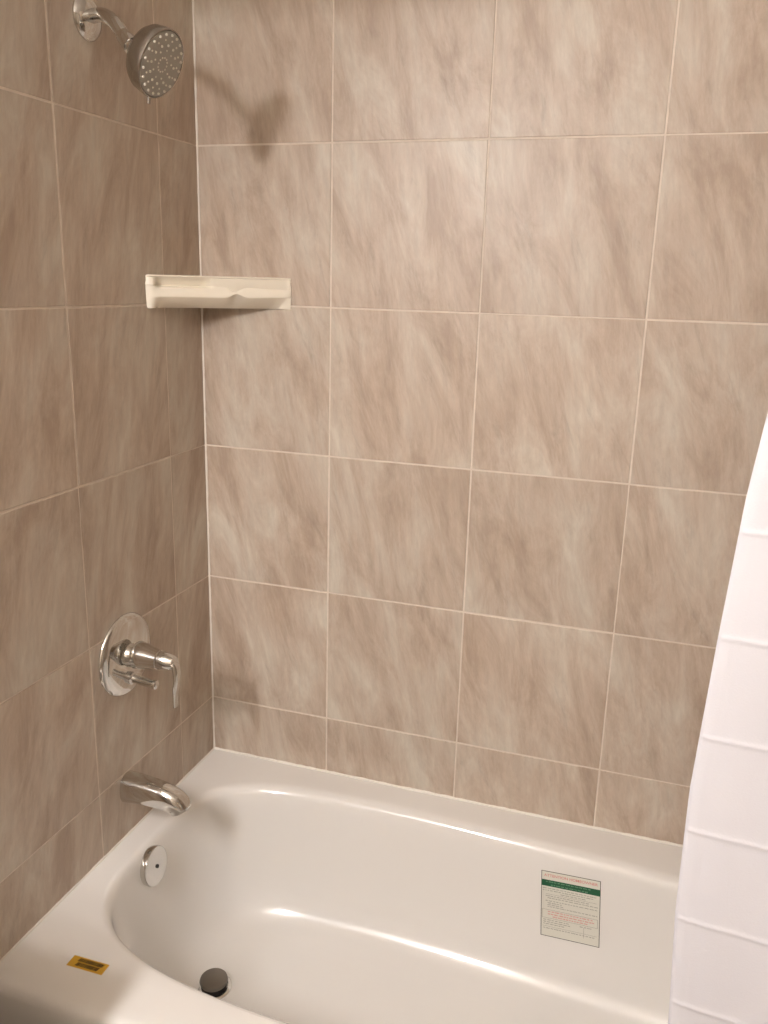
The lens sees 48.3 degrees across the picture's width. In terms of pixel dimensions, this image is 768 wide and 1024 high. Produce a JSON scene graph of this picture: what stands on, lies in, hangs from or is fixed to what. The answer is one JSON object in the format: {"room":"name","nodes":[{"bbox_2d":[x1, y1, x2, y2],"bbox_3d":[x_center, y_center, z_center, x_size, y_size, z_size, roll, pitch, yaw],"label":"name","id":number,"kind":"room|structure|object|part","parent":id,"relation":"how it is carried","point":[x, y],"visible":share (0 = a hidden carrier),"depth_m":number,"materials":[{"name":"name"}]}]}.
{"room":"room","nodes":[
{"label":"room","id":0,"kind":"room"},
{"bbox_2d":[0,0,213,958],"bbox_3d":[-0.900,0.093,0.521,0.100,2.520,2.950,6,16,17],"label":"wall","id":1,"kind":"structure","parent":0,"point":[103,506],"depth_m":1.50,"materials":[{"name":"tile"}]},
{"bbox_2d":[0,748,213,961],"bbox_3d":[-0.531,0.665,1.737,0.005,0.005,0.758,6,16,17],"label":"trim","id":2,"kind":"structure","parent":1,"relation":"attached to","point":[188,773],"depth_m":1.65,"materials":[{"name":"white"}]},
{"bbox_2d":[72,0,183,103],"bbox_3d":[-0.407,-0.728,1.338,0.199,0.174,0.103,9,17,27],"label":"showerhead","id":3,"kind":"object","parent":1,"relation":"attached to","point":[155,54],"visible":1,"depth_m":1.32,"materials":[{"name":"silver metal"}]},
{"bbox_3d":[-0.428,-0.755,1.348,0.131,0.083,0.024,14,19,38],"label":"shower arm","id":4,"kind":"part","parent":3,"relation":"part of","materials":[{"name":"silver metal"}]},
{"bbox_3d":[-0.342,-0.686,1.313,0.045,0.088,0.096,6,16,17],"label":"plate","id":5,"kind":"part","parent":3,"relation":"part of","materials":[{"name":"grey"}]},
{"bbox_2d":[99,612,180,707],"bbox_3d":[-0.449,0.286,1.658,0.123,0.170,0.165,6,16,17],"label":"shower valve","id":6,"kind":"object","parent":1,"relation":"attached to","point":[127,650],"visible":1,"depth_m":1.64,"materials":[{"name":"silver metal"}]},
{"bbox_3d":[-0.470,0.329,1.672,0.064,0.027,0.025,6,16,17],"label":"diverter knob","id":7,"kind":"part","parent":6,"relation":"part of","materials":[{"name":"silver metal"}]},
{"bbox_3d":[-0.406,0.328,1.649,0.026,0.096,0.032,6,16,17],"label":"lever","id":8,"kind":"part","parent":6,"relation":"part of","materials":[{"name":"silver metal"}]},
{"bbox_2d":[120,770,191,815],"bbox_3d":[-0.454,0.566,1.716,0.140,0.068,0.055,6,16,17],"label":"tub spout","id":9,"kind":"object","parent":1,"relation":"attached to","point":[139,788],"visible":1,"depth_m":1.70,"materials":[{"name":"silver metal"}]},
{"bbox_3d":[0.100,-0.698,0.708,1.520,0.060,0.060,6,16,17],"label":"curtain rod","id":10,"kind":"object","parent":1,"relation":"attached to","visible":0},
{"bbox_2d":[668,412,767,1023],"bbox_3d":[0.548,0.303,0.817,0.482,1.904,0.023,6,16,17],"label":"shower curtain","id":11,"kind":"object","parent":10,"relation":"hanging from","point":[719,971],"visible":1,"depth_m":0.89,"materials":[{"name":"white fabric"}]},
{"bbox_2d":[194,0,767,844],"bbox_3d":[0.346,-0.187,1.682,1.720,2.520,0.100,6,16,17],"label":"wall","id":12,"kind":"structure","parent":0,"point":[477,496],"depth_m":1.67,"materials":[{"name":"tile"}]},
{"bbox_2d":[192,0,214,747],"bbox_3d":[-0.386,-0.400,1.821,0.006,2.020,0.006,6,16,17],"label":"trim","id":13,"kind":"structure","parent":12,"relation":"attached to","point":[194,41],"depth_m":1.85,"materials":[{"name":"white"}]},
{"bbox_2d":[145,274,290,309],"bbox_3d":[-0.319,-0.429,1.678,0.207,0.063,0.207,6,16,17],"label":"corner shelf","id":14,"kind":"object","parent":12,"relation":"attached to","point":[162,291],"visible":1,"depth_m":1.69,"materials":[{"name":"beige ceramic"}]},
{"bbox_2d":[214,747,682,846],"bbox_3d":[0.308,0.654,1.860,1.520,0.008,0.008,6,16,17],"label":"trim","id":15,"kind":"structure","parent":12,"relation":"attached to","point":[217,748],"depth_m":1.90,"materials":[{"name":"white"}]},
{"bbox_3d":[0.276,1.492,0.485,2.650,0.100,3.150,6,16,17],"label":"floor","id":16,"kind":"structure","parent":0,"visible":0},
{"bbox_2d":[0,749,682,1023],"bbox_3d":[0.184,0.939,1.562,1.518,0.400,0.761,6,16,17],"label":"bathtub","id":17,"kind":"object","parent":16,"relation":"on","point":[283,893],"visible":0.94,"depth_m":1.80,"materials":[{"name":"white ceramic"}]},
{"bbox_2d":[66,955,108,974],"bbox_3d":[-0.491,0.751,1.421,0.068,0.001,0.024,6,16,17],"label":"sticker","id":18,"kind":"object","parent":17,"relation":"on","point":[96,967],"visible":1,"depth_m":1.42,"materials":[{"name":"orange"}]},
{"bbox_2d":[75,958,104,970],"bbox_3d":[-0.488,0.751,1.421,0.048,0.001,0.017,6,16,17],"label":"print","id":19,"kind":"object","parent":18,"relation":"on","point":[101,965],"depth_m":1.42},
{"bbox_3d":[-0.467,0.715,1.733,0.027,0.079,0.080,6,16,17],"label":"overflow plate","id":20,"kind":"part","parent":17,"relation":"part of","materials":[{"name":"silver metal"}]},
{"bbox_2d":[541,870,600,947],"bbox_3d":[0.379,0.808,1.745,0.130,0.152,0.016,7,16,20],"label":"label","id":21,"kind":"object","parent":17,"relation":"in","point":[570,905],"visible":1,"depth_m":1.75,"materials":[{"name":"white paper"}]},
{"bbox_2d":[543,887,596,937],"bbox_3d":[0.378,0.817,1.746,0.117,0.098,0.009,7,16,21],"label":"print","id":22,"kind":"object","parent":21,"relation":"attached to","point":[568,912],"depth_m":1.75,"materials":[{"name":"grey paper"}]}
]}

